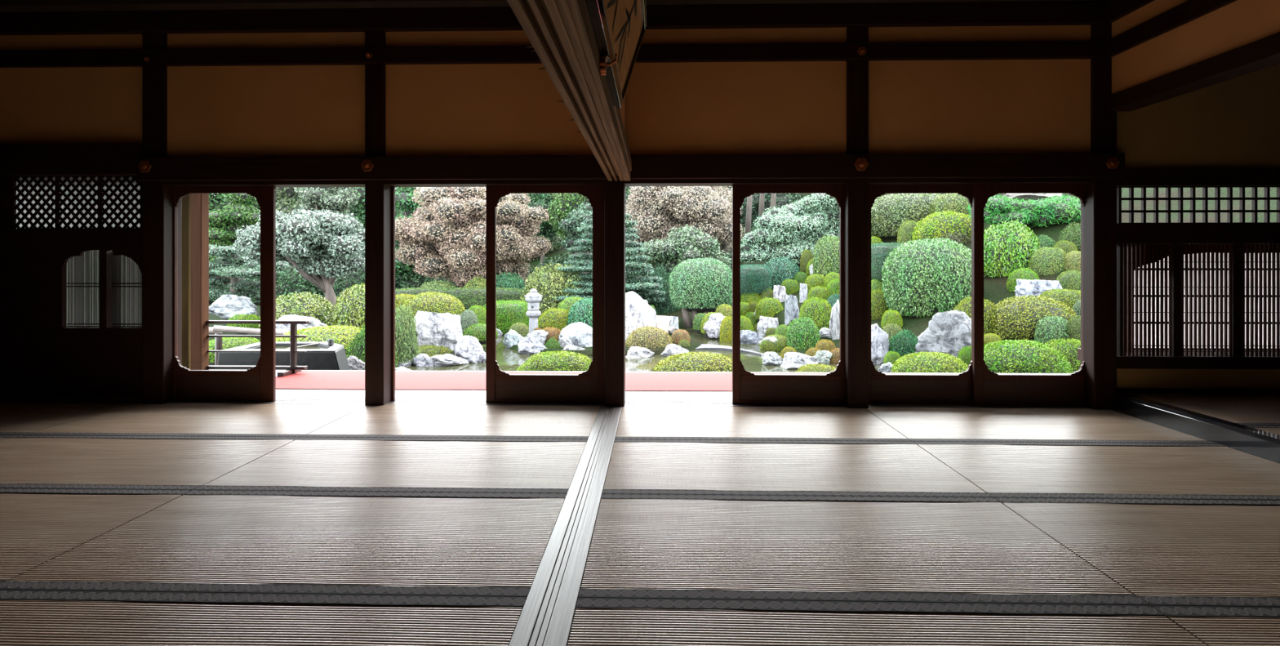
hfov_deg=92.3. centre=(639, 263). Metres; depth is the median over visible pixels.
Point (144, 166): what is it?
nail cover
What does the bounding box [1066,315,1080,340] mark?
clipped shrub
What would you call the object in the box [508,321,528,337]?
clipped shrub
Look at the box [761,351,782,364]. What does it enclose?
rock
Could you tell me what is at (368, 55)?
nail cover
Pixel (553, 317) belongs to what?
clipped shrub
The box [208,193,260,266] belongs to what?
leafy tree
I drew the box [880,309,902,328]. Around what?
clipped shrub
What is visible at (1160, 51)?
wall
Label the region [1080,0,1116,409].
pillar
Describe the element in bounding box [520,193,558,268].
leafy tree
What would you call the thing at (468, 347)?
rock
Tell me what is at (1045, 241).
clipped shrub
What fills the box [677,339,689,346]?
clipped shrub
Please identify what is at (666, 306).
leafy shrub
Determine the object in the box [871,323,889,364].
rock
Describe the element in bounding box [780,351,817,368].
rock
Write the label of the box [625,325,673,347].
clipped shrub
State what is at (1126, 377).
wall
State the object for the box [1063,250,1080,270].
clipped shrub
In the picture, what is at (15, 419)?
mat
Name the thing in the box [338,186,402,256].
tree
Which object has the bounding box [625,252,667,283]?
leafy shrub
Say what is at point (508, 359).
pond water
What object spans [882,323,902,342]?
clipped shrub
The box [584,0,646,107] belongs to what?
plaque
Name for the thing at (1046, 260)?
clipped shrub
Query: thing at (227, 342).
clipped shrub
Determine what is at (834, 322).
rock
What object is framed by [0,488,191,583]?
mat
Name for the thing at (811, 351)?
clipped shrub
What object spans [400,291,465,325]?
clipped shrub
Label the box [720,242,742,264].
leafy shrub
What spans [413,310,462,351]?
rock
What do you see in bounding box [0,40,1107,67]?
ceiling beam
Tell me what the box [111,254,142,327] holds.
blind
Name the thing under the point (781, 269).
clipped shrub
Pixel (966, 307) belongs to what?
clipped shrub
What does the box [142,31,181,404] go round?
pillar
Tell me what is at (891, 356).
clipped shrub
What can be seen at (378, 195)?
pillar
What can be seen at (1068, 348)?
clipped shrub
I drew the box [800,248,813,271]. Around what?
clipped shrub
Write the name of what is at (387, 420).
mat
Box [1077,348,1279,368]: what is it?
trim
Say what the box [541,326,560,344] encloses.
clipped shrub
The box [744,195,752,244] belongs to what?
trunk
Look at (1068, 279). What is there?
clipped shrub
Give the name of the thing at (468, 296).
clipped hedge
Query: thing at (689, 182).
trim
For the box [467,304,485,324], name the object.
clipped shrub
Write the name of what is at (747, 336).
rock
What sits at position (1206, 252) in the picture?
window
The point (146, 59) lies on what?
nail cover
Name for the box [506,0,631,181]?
beam
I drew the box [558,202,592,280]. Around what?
leafy tree
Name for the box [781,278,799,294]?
clipped shrub
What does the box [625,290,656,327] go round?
rock
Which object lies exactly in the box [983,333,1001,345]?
clipped shrub
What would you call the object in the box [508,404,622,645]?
floor track
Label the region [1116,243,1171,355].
slatted screen
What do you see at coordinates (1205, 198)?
window
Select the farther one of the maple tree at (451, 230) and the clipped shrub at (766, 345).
the maple tree at (451, 230)
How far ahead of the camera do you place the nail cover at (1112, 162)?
4.79 m
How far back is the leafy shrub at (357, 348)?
9.69 m
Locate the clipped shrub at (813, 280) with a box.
[804,273,825,291]
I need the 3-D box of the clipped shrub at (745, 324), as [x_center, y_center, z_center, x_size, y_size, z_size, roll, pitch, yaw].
[2.763,1.819,16.474,0.572,0.888,0.536,0,0,24]
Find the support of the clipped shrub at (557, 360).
on the ground
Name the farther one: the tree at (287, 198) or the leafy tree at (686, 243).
the tree at (287, 198)
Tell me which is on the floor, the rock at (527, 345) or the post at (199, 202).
the post at (199, 202)
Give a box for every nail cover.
[137,160,151,172]
[143,56,150,62]
[360,159,373,171]
[364,51,372,57]
[854,157,868,170]
[857,46,866,55]
[1106,156,1119,168]
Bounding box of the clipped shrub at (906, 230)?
[897,220,918,244]
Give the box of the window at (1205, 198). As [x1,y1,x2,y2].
[1116,186,1279,223]
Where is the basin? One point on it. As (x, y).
(322, 356)
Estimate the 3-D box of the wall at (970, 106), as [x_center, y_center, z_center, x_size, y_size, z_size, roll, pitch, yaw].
[0.576,-0.570,5.037,13.700,3.560,0.200,0,0,1]
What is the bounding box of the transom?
[12,176,141,228]
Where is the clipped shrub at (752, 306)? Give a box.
[747,301,757,311]
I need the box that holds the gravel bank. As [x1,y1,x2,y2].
[655,315,671,333]
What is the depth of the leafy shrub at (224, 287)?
27.28 m
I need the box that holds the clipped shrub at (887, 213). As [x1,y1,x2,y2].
[871,193,943,238]
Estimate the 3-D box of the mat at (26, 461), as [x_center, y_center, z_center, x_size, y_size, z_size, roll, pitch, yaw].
[-3.219,1.176,3.624,1.908,0.057,0.953,0,0,1]
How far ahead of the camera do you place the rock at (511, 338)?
14.17 m
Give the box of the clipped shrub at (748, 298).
[740,292,760,303]
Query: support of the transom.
attached to the wall at (970, 106)
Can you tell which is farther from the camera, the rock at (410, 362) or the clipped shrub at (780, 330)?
the clipped shrub at (780, 330)
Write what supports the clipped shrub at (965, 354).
on the ground
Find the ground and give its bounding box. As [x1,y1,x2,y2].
[89,186,1276,369]
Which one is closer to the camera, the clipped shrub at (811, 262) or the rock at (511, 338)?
the rock at (511, 338)
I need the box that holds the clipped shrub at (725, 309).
[715,303,732,316]
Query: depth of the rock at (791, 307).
16.27 m
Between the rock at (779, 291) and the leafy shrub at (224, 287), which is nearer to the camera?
the rock at (779, 291)
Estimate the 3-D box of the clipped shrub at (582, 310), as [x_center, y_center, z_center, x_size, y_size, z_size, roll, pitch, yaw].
[-1.300,1.501,15.937,1.171,1.266,1.192,0,0,25]
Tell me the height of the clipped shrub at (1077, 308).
0.567 m
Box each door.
[173,186,275,401]
[391,186,395,400]
[485,185,604,403]
[732,184,844,404]
[868,184,972,404]
[972,183,1084,406]
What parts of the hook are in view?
hook arm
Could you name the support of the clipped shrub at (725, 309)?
on the ground
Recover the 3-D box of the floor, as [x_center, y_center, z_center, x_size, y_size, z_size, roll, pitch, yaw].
[0.399,1.530,5.972,15.500,0.700,1.560,0,0,1]
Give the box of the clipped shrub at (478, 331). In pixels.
[462,323,497,344]
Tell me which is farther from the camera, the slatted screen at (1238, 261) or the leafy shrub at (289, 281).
the leafy shrub at (289, 281)
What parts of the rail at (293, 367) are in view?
rail, rail, rail, rail, post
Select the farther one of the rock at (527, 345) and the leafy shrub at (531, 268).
the leafy shrub at (531, 268)
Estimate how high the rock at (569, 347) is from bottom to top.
0.291 m
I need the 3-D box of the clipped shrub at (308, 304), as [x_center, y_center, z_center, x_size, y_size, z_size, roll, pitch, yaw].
[-7.538,1.299,13.579,1.543,1.399,1.588,0,0,-24]
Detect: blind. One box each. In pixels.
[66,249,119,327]
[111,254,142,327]
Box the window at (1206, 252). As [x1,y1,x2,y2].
[1133,252,1276,350]
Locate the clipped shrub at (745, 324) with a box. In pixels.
[740,315,753,331]
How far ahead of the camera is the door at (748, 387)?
5.03 m
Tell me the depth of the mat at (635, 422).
4.41 m
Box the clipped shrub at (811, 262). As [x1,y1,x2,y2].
[806,258,813,275]
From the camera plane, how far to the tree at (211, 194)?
36.55 m
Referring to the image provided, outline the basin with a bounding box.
[217,341,349,369]
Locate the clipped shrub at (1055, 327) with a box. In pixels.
[1034,315,1070,343]
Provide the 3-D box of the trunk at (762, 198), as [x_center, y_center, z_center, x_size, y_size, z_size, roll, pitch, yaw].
[6.078,-4.357,30.858,0.407,6.310,0.300,0,0,1]
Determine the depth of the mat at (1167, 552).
2.54 m
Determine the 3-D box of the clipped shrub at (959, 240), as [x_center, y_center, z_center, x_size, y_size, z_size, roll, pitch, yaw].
[9.703,-0.711,19.021,1.418,0.829,1.310,0,0,-2]
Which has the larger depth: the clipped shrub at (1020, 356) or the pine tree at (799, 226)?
the pine tree at (799, 226)
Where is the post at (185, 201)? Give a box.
[181,193,191,369]
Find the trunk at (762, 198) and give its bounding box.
[757,193,764,226]
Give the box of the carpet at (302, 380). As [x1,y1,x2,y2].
[275,370,957,391]
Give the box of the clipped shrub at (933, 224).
[911,210,971,240]
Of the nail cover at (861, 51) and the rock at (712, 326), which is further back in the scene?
the rock at (712, 326)
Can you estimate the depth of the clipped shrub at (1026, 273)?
13.87 m
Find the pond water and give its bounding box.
[395,328,881,372]
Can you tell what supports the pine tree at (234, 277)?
on the ground
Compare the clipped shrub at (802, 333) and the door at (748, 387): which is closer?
the door at (748, 387)
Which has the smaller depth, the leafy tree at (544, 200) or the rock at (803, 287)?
the rock at (803, 287)
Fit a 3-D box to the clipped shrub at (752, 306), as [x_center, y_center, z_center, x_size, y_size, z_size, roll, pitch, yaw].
[3.457,1.389,18.589,0.400,0.542,0.406,0,0,-13]
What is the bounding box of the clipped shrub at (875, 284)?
[871,278,883,292]
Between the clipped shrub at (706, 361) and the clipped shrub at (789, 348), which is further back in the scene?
the clipped shrub at (789, 348)
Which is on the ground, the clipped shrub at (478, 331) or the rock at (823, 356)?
the clipped shrub at (478, 331)
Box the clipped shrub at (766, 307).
[755,297,783,320]
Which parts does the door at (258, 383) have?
rail, glass rail, rail, panel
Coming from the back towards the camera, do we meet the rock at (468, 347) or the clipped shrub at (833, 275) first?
the clipped shrub at (833, 275)
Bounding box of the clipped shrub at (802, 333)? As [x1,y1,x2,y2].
[785,316,820,349]
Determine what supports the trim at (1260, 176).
attached to the wall at (970, 106)
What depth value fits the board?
5.10 m
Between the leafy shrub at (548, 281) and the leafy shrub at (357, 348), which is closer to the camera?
the leafy shrub at (357, 348)
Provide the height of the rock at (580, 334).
0.683 m
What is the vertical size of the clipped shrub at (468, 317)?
0.793 m
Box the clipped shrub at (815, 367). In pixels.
[795,363,835,372]
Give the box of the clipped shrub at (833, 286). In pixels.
[826,278,839,296]
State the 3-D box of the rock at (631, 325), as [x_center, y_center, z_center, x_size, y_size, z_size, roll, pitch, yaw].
[-0.255,1.734,15.042,0.568,0.744,0.506,0,0,23]
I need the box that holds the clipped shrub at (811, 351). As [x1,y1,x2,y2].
[804,346,821,356]
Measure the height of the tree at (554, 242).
7.834 m
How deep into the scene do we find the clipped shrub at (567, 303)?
17.57 m
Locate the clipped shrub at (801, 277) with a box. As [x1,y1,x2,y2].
[792,271,808,284]
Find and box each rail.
[205,320,309,376]
[208,324,284,369]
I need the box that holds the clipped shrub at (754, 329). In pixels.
[753,323,757,332]
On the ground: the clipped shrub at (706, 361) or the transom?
the clipped shrub at (706, 361)
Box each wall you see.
[0,0,1279,403]
[1107,0,1279,111]
[1116,368,1279,394]
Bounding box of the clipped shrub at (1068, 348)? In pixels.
[1045,337,1080,371]
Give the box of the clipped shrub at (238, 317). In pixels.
[226,313,258,334]
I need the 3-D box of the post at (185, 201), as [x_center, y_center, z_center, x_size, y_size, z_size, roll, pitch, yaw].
[-4.473,-0.135,5.904,0.340,2.630,0.080,0,0,1]
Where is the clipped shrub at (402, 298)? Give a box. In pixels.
[395,293,415,313]
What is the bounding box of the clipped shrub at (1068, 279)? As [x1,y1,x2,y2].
[1056,270,1080,291]
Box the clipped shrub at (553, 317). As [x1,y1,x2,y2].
[537,307,570,331]
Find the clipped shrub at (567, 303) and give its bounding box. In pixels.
[556,296,582,312]
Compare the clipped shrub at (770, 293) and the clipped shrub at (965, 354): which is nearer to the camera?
the clipped shrub at (965, 354)
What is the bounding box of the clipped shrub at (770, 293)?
[759,288,773,300]
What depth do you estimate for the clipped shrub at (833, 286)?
17.93 m
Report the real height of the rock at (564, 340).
0.420 m
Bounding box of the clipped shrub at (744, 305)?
[740,302,749,315]
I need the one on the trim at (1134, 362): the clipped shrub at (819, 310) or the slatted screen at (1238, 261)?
the slatted screen at (1238, 261)
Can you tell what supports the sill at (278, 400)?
attached to the wall at (970, 106)
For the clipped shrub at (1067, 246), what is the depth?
14.82 m
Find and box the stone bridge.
[695,343,762,355]
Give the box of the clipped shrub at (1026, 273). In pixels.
[1006,267,1039,291]
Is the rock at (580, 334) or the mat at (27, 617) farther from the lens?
the rock at (580, 334)
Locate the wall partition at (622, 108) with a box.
[619,95,625,131]
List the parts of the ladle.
handle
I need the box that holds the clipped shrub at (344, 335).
[275,324,361,356]
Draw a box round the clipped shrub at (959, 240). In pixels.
[936,229,971,244]
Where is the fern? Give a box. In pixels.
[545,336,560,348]
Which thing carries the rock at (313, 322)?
on the ground
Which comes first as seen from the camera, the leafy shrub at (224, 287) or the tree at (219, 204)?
the leafy shrub at (224, 287)
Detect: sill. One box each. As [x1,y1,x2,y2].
[167,397,1089,408]
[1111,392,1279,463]
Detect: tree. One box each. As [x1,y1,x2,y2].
[208,193,221,213]
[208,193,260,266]
[208,193,277,213]
[208,244,290,299]
[232,208,364,310]
[275,187,308,217]
[293,186,359,279]
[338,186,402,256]
[395,186,429,280]
[395,186,553,288]
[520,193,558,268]
[525,231,565,261]
[546,193,590,255]
[552,211,666,302]
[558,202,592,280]
[625,186,639,233]
[625,186,746,254]
[639,224,732,275]
[740,193,802,229]
[740,193,839,264]
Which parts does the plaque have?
frame, frame, frame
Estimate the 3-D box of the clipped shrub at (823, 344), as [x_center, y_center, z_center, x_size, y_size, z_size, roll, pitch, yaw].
[3.805,1.799,12.608,0.453,0.511,0.445,0,0,4]
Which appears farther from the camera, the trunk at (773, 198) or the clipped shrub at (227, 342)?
the trunk at (773, 198)
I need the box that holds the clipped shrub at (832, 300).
[826,293,839,306]
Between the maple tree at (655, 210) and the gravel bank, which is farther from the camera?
the maple tree at (655, 210)
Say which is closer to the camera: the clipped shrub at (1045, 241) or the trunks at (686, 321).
the clipped shrub at (1045, 241)
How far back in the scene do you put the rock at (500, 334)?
16.46 m
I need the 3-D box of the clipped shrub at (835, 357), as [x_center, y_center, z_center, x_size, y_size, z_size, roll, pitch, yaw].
[3.917,1.899,12.107,0.400,0.492,0.371,0,0,13]
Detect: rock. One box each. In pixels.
[208,293,257,319]
[275,314,327,341]
[346,355,364,369]
[395,358,413,366]
[395,365,413,370]
[412,353,435,366]
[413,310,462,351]
[430,353,469,366]
[454,334,485,363]
[496,328,502,337]
[502,328,523,347]
[517,336,547,354]
[528,328,548,345]
[558,321,592,346]
[559,334,574,347]
[563,344,585,350]
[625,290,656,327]
[625,320,639,342]
[625,346,654,357]
[656,316,677,333]
[661,343,688,356]
[670,315,679,333]
[702,312,724,337]
[740,329,764,343]
[756,315,778,335]
[758,335,777,348]
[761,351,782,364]
[773,284,786,302]
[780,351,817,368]
[784,294,799,324]
[799,283,807,302]
[808,264,815,274]
[813,350,832,364]
[819,327,831,337]
[829,298,839,339]
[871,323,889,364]
[877,361,892,372]
[915,309,971,357]
[1003,193,1062,200]
[1013,278,1062,298]
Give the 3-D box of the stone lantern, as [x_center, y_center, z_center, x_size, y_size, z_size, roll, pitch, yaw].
[-2.595,1.241,14.970,0.435,1.286,0.442,0,0,1]
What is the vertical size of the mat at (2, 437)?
0.057 m
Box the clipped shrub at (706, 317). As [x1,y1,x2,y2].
[700,311,719,337]
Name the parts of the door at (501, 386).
rail, glass rail, rail, panel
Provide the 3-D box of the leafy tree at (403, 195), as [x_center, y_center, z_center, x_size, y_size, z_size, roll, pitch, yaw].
[-10.937,-1.258,28.967,2.509,6.458,2.762,0,0,1]
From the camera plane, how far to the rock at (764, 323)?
16.75 m
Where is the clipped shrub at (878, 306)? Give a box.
[871,288,889,319]
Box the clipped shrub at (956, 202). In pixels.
[927,193,971,219]
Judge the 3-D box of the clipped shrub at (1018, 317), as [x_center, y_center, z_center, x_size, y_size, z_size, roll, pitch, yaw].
[7.336,1.123,11.502,1.556,1.102,1.482,0,0,-18]
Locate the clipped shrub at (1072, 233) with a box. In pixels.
[1057,222,1080,248]
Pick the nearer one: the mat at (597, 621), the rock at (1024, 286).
the mat at (597, 621)
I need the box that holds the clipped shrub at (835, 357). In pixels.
[829,346,839,364]
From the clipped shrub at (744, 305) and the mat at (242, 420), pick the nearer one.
the mat at (242, 420)
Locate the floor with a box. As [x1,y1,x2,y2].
[275,369,1070,399]
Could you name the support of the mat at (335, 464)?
on the floor
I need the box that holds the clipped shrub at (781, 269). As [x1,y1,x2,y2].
[764,256,799,289]
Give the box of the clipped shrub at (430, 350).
[414,344,453,356]
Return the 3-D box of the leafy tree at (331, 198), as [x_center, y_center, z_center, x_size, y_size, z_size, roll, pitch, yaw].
[-11.275,-0.636,22.117,2.175,5.215,1.924,0,0,-24]
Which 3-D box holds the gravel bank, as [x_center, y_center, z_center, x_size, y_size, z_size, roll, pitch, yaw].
[0.478,1.678,16.993,0.977,0.383,1.584,0,0,1]
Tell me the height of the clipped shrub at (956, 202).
1.420 m
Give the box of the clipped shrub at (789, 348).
[779,346,796,358]
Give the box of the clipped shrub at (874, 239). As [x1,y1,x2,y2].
[871,235,882,245]
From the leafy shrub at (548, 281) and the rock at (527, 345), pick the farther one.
the leafy shrub at (548, 281)
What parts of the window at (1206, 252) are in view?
paper pane, paper pane, paper pane, paper pane, paper pane, paper pane, paper pane, paper pane, paper pane, paper pane, paper pane, paper pane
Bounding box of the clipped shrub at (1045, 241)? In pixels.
[1034,234,1056,248]
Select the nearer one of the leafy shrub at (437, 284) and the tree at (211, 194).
the leafy shrub at (437, 284)
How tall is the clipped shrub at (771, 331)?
0.424 m
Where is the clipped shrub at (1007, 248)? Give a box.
[983,218,1040,278]
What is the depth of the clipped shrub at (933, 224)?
18.95 m
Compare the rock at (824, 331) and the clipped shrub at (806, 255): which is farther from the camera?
the clipped shrub at (806, 255)
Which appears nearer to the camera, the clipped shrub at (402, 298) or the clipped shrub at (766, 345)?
the clipped shrub at (766, 345)
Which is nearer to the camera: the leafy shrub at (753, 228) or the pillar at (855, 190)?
the pillar at (855, 190)
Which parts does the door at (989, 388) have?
panel, rail, glass rail, rail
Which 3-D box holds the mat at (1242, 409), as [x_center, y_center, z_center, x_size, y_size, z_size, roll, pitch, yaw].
[4.786,1.058,4.381,1.906,0.057,0.957,0,0,1]
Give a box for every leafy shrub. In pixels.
[208,266,250,303]
[246,260,324,303]
[309,251,400,302]
[345,324,399,367]
[395,269,458,289]
[395,302,419,363]
[419,280,456,288]
[456,263,535,288]
[462,275,485,288]
[496,271,526,289]
[519,262,586,318]
[532,252,592,294]
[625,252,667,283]
[644,263,679,314]
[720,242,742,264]
[740,226,761,246]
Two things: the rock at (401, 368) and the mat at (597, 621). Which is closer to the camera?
the mat at (597, 621)
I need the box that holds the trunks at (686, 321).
[681,305,710,327]
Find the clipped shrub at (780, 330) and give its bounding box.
[774,324,787,336]
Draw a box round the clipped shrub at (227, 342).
[208,337,260,364]
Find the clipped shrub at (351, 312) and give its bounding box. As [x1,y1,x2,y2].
[332,283,399,328]
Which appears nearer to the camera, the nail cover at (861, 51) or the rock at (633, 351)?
the nail cover at (861, 51)
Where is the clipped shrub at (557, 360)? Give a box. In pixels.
[516,350,592,371]
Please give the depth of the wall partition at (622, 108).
4.81 m
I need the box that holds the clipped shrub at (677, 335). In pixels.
[671,328,690,343]
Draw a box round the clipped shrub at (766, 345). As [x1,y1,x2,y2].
[759,333,789,351]
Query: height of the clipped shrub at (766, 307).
0.867 m
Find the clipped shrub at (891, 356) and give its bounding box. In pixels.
[883,351,901,367]
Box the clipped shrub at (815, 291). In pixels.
[807,285,830,302]
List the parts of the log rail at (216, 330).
post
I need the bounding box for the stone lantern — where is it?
[524,288,542,337]
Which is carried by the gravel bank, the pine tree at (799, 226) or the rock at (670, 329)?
the rock at (670, 329)
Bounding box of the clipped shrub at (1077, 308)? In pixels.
[1072,299,1080,315]
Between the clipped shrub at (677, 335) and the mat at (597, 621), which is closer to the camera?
the mat at (597, 621)
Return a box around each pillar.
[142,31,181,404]
[364,30,391,404]
[604,179,625,407]
[844,25,868,408]
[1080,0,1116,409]
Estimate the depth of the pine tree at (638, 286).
19.71 m
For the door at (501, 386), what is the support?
in the wall at (970, 106)
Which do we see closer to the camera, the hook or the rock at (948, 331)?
the hook
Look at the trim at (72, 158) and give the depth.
5.02 m
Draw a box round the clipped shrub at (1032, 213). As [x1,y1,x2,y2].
[966,194,1080,227]
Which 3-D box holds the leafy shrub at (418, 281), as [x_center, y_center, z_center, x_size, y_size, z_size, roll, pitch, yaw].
[-10.344,1.057,30.479,4.961,2.733,4.438,0,0,-11]
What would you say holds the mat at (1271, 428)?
on the floor
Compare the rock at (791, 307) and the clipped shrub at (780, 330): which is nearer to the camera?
the clipped shrub at (780, 330)
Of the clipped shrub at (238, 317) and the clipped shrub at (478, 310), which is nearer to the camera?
the clipped shrub at (238, 317)
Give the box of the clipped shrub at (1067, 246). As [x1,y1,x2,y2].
[1053,240,1077,253]
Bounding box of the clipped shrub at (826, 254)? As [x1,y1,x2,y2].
[812,235,839,277]
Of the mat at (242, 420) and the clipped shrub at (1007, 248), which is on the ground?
the clipped shrub at (1007, 248)
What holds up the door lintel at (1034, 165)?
attached to the wall at (970, 106)
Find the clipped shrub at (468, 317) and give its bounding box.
[459,308,478,333]
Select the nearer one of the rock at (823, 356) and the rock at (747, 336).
the rock at (823, 356)
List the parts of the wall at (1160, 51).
cornice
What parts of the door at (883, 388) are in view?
rail, glass rail, rail, panel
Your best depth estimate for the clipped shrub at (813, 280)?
19.29 m
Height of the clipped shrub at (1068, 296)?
0.653 m
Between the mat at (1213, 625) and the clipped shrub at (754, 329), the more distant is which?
the clipped shrub at (754, 329)
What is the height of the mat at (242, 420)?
0.057 m
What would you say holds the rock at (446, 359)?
in the pond water
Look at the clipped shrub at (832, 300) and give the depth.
16.02 m
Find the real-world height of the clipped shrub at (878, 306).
1.038 m
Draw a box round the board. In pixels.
[1125,244,1276,351]
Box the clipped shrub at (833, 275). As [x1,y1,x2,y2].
[823,271,839,287]
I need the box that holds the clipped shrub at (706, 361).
[653,351,732,371]
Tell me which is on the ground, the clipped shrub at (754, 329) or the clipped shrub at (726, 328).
the clipped shrub at (726, 328)
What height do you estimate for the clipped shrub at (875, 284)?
0.762 m
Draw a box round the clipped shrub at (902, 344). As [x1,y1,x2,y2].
[888,328,918,356]
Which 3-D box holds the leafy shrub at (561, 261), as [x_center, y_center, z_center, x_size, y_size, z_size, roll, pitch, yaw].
[-3.151,0.922,29.162,4.191,2.939,4.159,0,0,-38]
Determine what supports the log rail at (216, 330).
on the ground
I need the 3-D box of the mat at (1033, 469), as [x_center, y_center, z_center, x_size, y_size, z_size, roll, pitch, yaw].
[2.721,1.176,3.476,1.929,0.057,0.953,0,0,1]
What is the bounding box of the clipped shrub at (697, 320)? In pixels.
[693,312,705,334]
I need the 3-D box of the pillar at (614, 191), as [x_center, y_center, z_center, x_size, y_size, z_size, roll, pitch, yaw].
[-0.205,-0.570,5.047,0.161,3.560,0.200,0,0,1]
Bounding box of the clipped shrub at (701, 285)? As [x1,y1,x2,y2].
[668,257,732,312]
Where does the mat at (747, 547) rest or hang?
on the floor
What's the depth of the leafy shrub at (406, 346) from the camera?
11.74 m
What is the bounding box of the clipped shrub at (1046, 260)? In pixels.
[1029,246,1066,275]
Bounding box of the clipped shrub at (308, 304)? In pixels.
[257,291,336,340]
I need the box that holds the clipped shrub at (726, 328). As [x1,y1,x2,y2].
[719,315,732,342]
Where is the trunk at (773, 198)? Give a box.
[770,193,776,209]
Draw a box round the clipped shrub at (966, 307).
[953,295,999,334]
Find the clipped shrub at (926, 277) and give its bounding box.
[880,237,971,317]
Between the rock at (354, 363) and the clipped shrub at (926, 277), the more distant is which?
the clipped shrub at (926, 277)
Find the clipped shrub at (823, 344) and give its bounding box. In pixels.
[815,338,835,352]
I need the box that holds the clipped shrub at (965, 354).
[956,346,971,366]
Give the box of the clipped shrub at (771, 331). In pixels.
[764,327,775,336]
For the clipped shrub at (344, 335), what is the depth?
10.40 m
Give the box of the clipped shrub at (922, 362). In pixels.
[890,351,968,373]
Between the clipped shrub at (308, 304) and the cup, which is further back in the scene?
the clipped shrub at (308, 304)
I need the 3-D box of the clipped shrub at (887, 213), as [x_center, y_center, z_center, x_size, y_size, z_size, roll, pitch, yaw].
[9.850,-1.699,22.532,3.488,1.851,3.628,0,0,-5]
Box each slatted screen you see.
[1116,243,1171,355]
[1171,243,1231,355]
[1231,243,1279,356]
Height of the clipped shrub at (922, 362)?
0.669 m
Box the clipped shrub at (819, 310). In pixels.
[798,297,831,330]
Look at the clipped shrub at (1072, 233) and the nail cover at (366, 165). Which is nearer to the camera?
the nail cover at (366, 165)
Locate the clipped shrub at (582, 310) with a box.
[566,297,592,327]
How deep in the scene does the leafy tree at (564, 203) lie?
29.90 m
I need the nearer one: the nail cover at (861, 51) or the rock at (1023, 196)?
the nail cover at (861, 51)
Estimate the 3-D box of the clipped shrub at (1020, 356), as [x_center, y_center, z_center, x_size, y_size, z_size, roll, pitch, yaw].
[5.610,1.569,9.100,1.318,0.915,1.342,0,0,22]
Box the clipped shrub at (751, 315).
[744,311,757,327]
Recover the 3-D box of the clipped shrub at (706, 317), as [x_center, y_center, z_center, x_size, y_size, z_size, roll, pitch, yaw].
[1.937,1.662,16.326,0.651,0.785,0.625,0,0,-2]
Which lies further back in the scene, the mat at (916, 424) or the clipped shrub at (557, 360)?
the clipped shrub at (557, 360)
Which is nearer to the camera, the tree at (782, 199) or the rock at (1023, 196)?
the rock at (1023, 196)
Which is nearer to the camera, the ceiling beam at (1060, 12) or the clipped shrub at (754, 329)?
the ceiling beam at (1060, 12)
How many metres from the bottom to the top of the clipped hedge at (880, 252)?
1.083 m
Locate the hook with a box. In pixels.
[599,53,617,75]
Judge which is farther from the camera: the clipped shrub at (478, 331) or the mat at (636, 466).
the clipped shrub at (478, 331)
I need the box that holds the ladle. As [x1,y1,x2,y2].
[286,338,333,349]
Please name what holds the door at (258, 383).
in the wall at (970, 106)
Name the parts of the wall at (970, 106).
plaster panel, skirting, plaster panel, plaster panel, plaster panel, plaster panel, plaster panel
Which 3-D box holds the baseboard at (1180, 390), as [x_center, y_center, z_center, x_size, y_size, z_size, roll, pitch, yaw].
[5.544,1.002,4.828,3.557,0.035,0.030,0,0,1]
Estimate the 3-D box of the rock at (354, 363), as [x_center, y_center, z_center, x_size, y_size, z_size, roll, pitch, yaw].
[-4.352,1.576,9.318,0.396,0.373,0.259,0,0,3]
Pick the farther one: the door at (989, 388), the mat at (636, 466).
the door at (989, 388)
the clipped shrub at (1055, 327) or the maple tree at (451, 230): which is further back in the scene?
the maple tree at (451, 230)
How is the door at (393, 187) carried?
in the wall at (970, 106)
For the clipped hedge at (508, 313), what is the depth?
16.83 m
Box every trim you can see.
[0,0,1105,12]
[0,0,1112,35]
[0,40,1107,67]
[0,142,142,176]
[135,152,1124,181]
[164,177,1093,187]
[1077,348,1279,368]
[1116,168,1279,186]
[1116,222,1279,244]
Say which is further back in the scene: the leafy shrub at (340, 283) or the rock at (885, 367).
the leafy shrub at (340, 283)
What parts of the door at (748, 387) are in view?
panel, rail, glass rail, rail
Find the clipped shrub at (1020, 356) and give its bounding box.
[983,338,1073,373]
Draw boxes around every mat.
[0,403,136,435]
[0,434,17,440]
[0,435,300,489]
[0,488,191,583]
[0,489,566,606]
[0,589,526,645]
[20,403,365,436]
[192,436,587,500]
[302,404,599,439]
[567,597,1207,645]
[577,493,1149,604]
[602,439,993,497]
[614,405,911,440]
[865,407,1217,443]
[913,440,1279,499]
[995,497,1279,606]
[1129,393,1279,425]
[1151,604,1279,645]
[1245,425,1279,435]
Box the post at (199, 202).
[191,193,208,369]
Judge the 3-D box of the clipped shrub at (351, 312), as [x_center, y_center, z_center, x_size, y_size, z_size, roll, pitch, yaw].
[-5.777,1.192,12.987,1.328,1.597,1.274,0,0,-21]
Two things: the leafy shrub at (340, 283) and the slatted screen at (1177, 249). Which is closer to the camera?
the slatted screen at (1177, 249)
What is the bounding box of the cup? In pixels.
[327,338,333,346]
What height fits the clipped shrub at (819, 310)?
1.171 m
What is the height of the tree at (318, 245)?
3.410 m
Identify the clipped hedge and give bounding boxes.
[395,287,524,309]
[482,299,528,334]
[740,264,771,295]
[871,242,903,280]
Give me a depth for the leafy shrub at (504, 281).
23.25 m
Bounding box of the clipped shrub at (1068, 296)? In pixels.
[1036,288,1080,311]
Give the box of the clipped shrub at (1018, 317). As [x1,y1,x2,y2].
[989,294,1076,340]
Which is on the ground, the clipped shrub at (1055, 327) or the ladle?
the clipped shrub at (1055, 327)
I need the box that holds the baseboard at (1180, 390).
[1116,387,1279,393]

